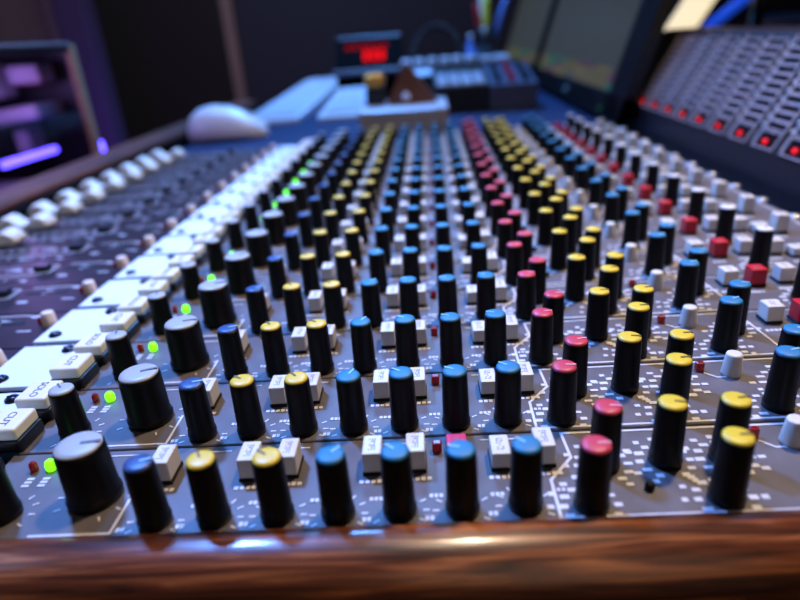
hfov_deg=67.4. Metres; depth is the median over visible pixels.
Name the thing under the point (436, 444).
indicator light
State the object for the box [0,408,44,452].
switch
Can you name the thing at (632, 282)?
indicator light
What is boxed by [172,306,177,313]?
indicator light
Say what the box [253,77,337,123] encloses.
keyboard
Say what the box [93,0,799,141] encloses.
wall
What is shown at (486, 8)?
pen
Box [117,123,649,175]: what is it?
strip
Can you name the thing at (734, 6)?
tube
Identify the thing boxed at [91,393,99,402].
indicator light
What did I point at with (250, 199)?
switch
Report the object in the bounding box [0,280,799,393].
strip
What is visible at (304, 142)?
switch
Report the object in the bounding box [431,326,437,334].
indicator light
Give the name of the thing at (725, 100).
bridge
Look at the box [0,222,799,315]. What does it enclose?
strip
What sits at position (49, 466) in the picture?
indicator light
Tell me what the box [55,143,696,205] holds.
strip
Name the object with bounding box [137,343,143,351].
indicator light
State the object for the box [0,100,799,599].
frame
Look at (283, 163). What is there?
switch
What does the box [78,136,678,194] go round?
strip
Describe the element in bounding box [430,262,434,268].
indicator light
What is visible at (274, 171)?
switch
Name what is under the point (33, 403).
switch
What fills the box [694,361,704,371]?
indicator light
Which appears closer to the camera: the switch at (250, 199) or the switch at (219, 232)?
the switch at (219, 232)
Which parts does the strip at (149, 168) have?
fader panel, label plate, rotary knob, rotary knob, rotary knob, rotary knob, rotary knob, rotary knob, rotary knob, rotary knob, rotary knob, rotary knob, rotary knob, rotary knob, rotary knob, rotary knob, rotary knob, rotary knob, rotary knob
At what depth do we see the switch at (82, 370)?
0.24 m
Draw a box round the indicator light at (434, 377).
[431,374,439,384]
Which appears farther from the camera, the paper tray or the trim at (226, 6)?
the trim at (226, 6)
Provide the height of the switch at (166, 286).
0.010 m
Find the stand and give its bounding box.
[387,62,437,105]
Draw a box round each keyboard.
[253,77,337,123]
[317,86,366,120]
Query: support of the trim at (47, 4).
attached to the wall at (21, 21)
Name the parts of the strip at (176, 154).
fader panel, label plate, rotary knob, rotary knob, rotary knob, rotary knob, rotary knob, rotary knob, rotary knob, rotary knob, rotary knob, rotary knob, rotary knob, rotary knob, rotary knob, rotary knob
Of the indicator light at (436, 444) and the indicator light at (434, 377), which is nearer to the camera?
the indicator light at (436, 444)
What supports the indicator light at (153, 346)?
on the strip at (185, 353)
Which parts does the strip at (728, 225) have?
fader panel, label plate, rotary knob, rotary knob, rotary knob, rotary knob, rotary knob, rotary knob, rotary knob, rotary knob, rotary knob, rotary knob, rotary knob, rotary knob, rotary knob, rotary knob, rotary knob, rotary knob, rotary knob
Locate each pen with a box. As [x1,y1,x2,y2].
[473,3,481,28]
[483,0,489,26]
[494,0,507,37]
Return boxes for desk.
[182,77,616,153]
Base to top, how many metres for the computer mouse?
0.049 m
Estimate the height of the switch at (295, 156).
0.005 m
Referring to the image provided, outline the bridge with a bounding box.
[617,26,799,219]
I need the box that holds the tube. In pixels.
[701,0,765,26]
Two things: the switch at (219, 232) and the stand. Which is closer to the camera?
the switch at (219, 232)
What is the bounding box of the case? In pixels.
[364,73,386,105]
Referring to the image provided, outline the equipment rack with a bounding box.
[0,42,104,189]
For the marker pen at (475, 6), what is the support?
in the pen cup
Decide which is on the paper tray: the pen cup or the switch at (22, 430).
the pen cup
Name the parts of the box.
lid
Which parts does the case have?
lid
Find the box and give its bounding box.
[358,97,448,137]
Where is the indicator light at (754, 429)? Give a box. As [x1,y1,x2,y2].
[749,426,759,438]
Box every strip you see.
[0,161,740,231]
[0,173,768,248]
[0,186,799,266]
[0,202,799,287]
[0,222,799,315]
[0,247,799,349]
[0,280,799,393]
[0,324,799,455]
[0,391,799,538]
[28,151,716,218]
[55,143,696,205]
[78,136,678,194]
[99,129,663,184]
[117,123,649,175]
[134,118,637,167]
[149,114,626,160]
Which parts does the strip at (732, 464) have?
rotary knob, rotary knob, rotary knob, rotary knob, rotary knob, rotary knob, rotary knob, rotary knob, rotary knob, rotary knob, rotary knob, rotary knob, rotary knob, rotary knob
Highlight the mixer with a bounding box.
[482,60,537,111]
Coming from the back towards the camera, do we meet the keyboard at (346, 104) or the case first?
the keyboard at (346, 104)
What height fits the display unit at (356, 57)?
0.123 m
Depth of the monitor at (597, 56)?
0.83 m
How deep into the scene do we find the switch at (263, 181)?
0.53 m
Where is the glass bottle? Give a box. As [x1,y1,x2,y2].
[466,34,475,55]
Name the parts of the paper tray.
lid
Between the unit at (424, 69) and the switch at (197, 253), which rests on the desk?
the unit at (424, 69)
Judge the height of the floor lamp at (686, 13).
1.116 m
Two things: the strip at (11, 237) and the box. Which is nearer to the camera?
the strip at (11, 237)
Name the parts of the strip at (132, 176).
fader panel, label plate, rotary knob, rotary knob, rotary knob, rotary knob, rotary knob, rotary knob, rotary knob, rotary knob, rotary knob, rotary knob, rotary knob, rotary knob, rotary knob, rotary knob, rotary knob, rotary knob, rotary knob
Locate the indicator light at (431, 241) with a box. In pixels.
[429,239,434,245]
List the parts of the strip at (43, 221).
fader panel, label plate, rotary knob, rotary knob, rotary knob, rotary knob, rotary knob, rotary knob, rotary knob, rotary knob, rotary knob, rotary knob, rotary knob, rotary knob, rotary knob, rotary knob, rotary knob, rotary knob, rotary knob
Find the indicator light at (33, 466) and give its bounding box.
[28,461,38,472]
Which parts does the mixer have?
knob, knob, knob, knob, knob, knob, knob, knob, knob, knob, knob, knob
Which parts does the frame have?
wooden armrest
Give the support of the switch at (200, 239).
attached to the strip at (697, 206)
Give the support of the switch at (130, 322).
attached to the strip at (691, 285)
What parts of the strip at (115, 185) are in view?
fader panel, label plate, rotary knob, rotary knob, rotary knob, rotary knob, rotary knob, rotary knob, rotary knob, rotary knob, rotary knob, rotary knob, rotary knob, rotary knob, rotary knob, rotary knob, rotary knob, rotary knob, rotary knob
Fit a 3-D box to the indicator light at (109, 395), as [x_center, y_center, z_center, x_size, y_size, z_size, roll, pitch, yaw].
[-0.112,0.037,0.231,0.003,0.004,0.004,-8,24,-9]
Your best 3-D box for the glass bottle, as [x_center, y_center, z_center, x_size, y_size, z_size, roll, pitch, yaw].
[0.154,-0.553,1.308,0.021,0.046,0.020,-3,24,4]
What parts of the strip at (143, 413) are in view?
label plate, rotary knob, rotary knob, rotary knob, rotary knob, rotary knob, rotary knob, rotary knob, rotary knob, rotary knob, rotary knob, rotary knob, rotary knob, rotary knob, rotary knob, rotary knob, rotary knob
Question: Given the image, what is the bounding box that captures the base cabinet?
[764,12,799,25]
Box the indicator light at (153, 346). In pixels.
[149,342,157,350]
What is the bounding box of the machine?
[433,67,489,113]
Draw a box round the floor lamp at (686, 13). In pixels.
[664,0,714,30]
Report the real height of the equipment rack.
0.497 m
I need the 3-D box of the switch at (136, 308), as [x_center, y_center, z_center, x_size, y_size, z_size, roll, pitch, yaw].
[-0.132,0.005,0.299,0.014,0.010,0.014,-3,24,4]
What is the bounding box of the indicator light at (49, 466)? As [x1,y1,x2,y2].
[44,459,55,471]
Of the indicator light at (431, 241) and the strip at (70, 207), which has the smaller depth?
the indicator light at (431, 241)
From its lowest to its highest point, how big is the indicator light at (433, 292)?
0.004 m
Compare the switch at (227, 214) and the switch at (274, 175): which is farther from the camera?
the switch at (274, 175)
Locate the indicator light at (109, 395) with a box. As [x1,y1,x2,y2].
[105,391,114,401]
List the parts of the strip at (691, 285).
fader panel, label plate, rotary knob, rotary knob, rotary knob, rotary knob, rotary knob, rotary knob, rotary knob, rotary knob, rotary knob, rotary knob, rotary knob, rotary knob, rotary knob, rotary knob, rotary knob, rotary knob, rotary knob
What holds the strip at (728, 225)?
on the frame
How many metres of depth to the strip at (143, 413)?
0.21 m
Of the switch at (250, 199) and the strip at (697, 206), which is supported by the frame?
the strip at (697, 206)
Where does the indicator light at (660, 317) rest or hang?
on the strip at (185, 353)
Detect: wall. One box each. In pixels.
[0,0,53,43]
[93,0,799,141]
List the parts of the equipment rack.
trim, corner post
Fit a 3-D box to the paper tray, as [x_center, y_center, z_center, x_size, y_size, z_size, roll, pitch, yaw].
[0.167,-0.512,1.350,0.148,0.065,0.112,-3,24,4]
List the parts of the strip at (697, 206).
fader panel, label plate, rotary knob, rotary knob, rotary knob, rotary knob, rotary knob, rotary knob, rotary knob, rotary knob, rotary knob, rotary knob, rotary knob, rotary knob, rotary knob, rotary knob, rotary knob, rotary knob, rotary knob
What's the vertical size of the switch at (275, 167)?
0.005 m
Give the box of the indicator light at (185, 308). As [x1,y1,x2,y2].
[182,305,189,312]
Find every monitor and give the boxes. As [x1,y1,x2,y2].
[504,0,555,73]
[533,0,674,126]
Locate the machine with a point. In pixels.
(467, 90)
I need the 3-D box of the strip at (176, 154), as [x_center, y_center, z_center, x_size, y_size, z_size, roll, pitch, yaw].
[-0.020,-0.194,0.727,0.571,0.034,0.040,-3,24,3]
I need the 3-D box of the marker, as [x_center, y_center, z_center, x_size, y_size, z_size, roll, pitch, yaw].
[0.184,-0.625,1.318,0.023,0.156,0.019,-3,24,4]
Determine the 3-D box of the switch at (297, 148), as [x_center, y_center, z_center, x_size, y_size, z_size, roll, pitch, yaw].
[-0.114,-0.170,0.682,0.012,0.005,0.013,-3,24,3]
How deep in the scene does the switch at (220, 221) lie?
0.42 m
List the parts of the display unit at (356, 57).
panel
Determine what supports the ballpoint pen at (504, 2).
in the pen cup
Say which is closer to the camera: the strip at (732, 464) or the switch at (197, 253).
the strip at (732, 464)
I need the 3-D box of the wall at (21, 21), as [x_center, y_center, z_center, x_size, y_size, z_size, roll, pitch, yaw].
[-1.226,-0.873,1.502,0.636,2.480,0.036,-3,24,4]
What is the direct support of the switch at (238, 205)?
attached to the strip at (43, 221)
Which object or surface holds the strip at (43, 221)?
on the frame
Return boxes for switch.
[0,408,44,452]
[14,380,63,419]
[49,353,99,388]
[73,332,110,364]
[99,312,140,339]
[117,296,150,323]
[137,280,172,299]
[152,267,181,290]
[168,254,197,267]
[179,244,207,264]
[192,234,215,251]
[201,225,226,243]
[212,217,233,233]
[220,210,242,223]
[230,202,246,217]
[236,196,256,206]
[244,190,258,203]
[250,184,266,189]
[257,179,270,192]
[261,174,276,178]
[268,169,281,181]
[272,166,285,169]
[277,161,290,168]
[281,158,293,161]
[286,154,298,158]
[293,147,305,150]
[300,141,311,144]
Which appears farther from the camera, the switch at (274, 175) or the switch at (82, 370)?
the switch at (274, 175)
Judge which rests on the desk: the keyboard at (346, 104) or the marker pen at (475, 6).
the keyboard at (346, 104)
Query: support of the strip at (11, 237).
on the frame
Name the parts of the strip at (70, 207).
fader panel, label plate, rotary knob, rotary knob, rotary knob, rotary knob, rotary knob, rotary knob, rotary knob, rotary knob, rotary knob, rotary knob, rotary knob, rotary knob, rotary knob, rotary knob, rotary knob, rotary knob, rotary knob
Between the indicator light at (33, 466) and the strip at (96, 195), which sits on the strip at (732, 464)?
the indicator light at (33, 466)
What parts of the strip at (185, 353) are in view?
fader panel, label plate, rotary knob, rotary knob, rotary knob, rotary knob, rotary knob, rotary knob, rotary knob, rotary knob, rotary knob, rotary knob, rotary knob, rotary knob, rotary knob, rotary knob, rotary knob, rotary knob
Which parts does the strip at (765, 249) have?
fader panel, label plate, rotary knob, rotary knob, rotary knob, rotary knob, rotary knob, rotary knob, rotary knob, rotary knob, rotary knob, rotary knob, rotary knob, rotary knob, rotary knob, rotary knob, rotary knob, rotary knob, rotary knob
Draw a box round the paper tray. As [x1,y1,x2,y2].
[449,54,509,66]
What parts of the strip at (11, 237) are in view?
fader panel, label plate, rotary knob, rotary knob, rotary knob, rotary knob, rotary knob, rotary knob, rotary knob, rotary knob, rotary knob, rotary knob, rotary knob, rotary knob, rotary knob, rotary knob, rotary knob, rotary knob, rotary knob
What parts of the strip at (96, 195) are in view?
fader panel, label plate, rotary knob, rotary knob, rotary knob, rotary knob, rotary knob, rotary knob, rotary knob, rotary knob, rotary knob, rotary knob, rotary knob, rotary knob, rotary knob, rotary knob, rotary knob, rotary knob, rotary knob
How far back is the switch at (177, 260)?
0.35 m
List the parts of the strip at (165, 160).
fader panel, label plate, rotary knob, rotary knob, rotary knob, rotary knob, rotary knob, rotary knob, rotary knob, rotary knob, rotary knob, rotary knob, rotary knob, rotary knob, rotary knob, rotary knob, rotary knob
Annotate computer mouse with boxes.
[188,105,268,142]
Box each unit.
[333,34,402,98]
[398,55,480,93]
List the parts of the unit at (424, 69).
knob, knob, knob, knob, knob, knob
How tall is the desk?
0.844 m
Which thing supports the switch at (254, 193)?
attached to the strip at (70, 207)
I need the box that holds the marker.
[479,0,482,26]
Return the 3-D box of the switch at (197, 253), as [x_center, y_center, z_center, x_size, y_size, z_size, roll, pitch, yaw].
[-0.128,-0.028,0.372,0.014,0.010,0.014,-3,24,4]
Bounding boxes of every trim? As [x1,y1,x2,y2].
[43,0,60,42]
[219,0,247,100]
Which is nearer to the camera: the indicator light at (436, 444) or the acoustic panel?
the indicator light at (436, 444)
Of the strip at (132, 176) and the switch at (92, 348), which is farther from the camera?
the strip at (132, 176)
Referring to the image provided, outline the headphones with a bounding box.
[410,23,465,60]
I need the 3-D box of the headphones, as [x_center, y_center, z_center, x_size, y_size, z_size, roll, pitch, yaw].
[0.094,-0.618,1.505,0.144,0.140,0.067,-3,24,4]
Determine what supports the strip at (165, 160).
on the frame
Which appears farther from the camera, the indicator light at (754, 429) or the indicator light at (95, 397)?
the indicator light at (95, 397)
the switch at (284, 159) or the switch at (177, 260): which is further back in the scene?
the switch at (284, 159)
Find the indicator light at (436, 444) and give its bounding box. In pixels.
[432,440,441,452]
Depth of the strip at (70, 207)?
0.50 m
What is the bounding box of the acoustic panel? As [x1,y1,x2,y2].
[50,0,127,150]
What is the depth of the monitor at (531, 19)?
1.48 m
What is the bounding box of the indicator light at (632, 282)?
[628,279,635,286]
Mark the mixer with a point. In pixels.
(513, 86)
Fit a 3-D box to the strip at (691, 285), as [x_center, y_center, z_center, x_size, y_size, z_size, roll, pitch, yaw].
[-0.039,0.003,0.289,0.571,0.034,0.040,-3,24,3]
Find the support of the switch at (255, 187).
attached to the strip at (70, 207)
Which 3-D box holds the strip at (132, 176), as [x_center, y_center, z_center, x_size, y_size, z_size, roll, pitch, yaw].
[-0.025,-0.145,0.618,0.571,0.034,0.040,-3,24,3]
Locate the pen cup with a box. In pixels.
[477,26,494,55]
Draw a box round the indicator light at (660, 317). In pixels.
[657,314,665,322]
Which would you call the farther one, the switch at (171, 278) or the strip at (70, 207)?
the strip at (70, 207)
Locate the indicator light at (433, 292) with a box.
[430,290,435,297]

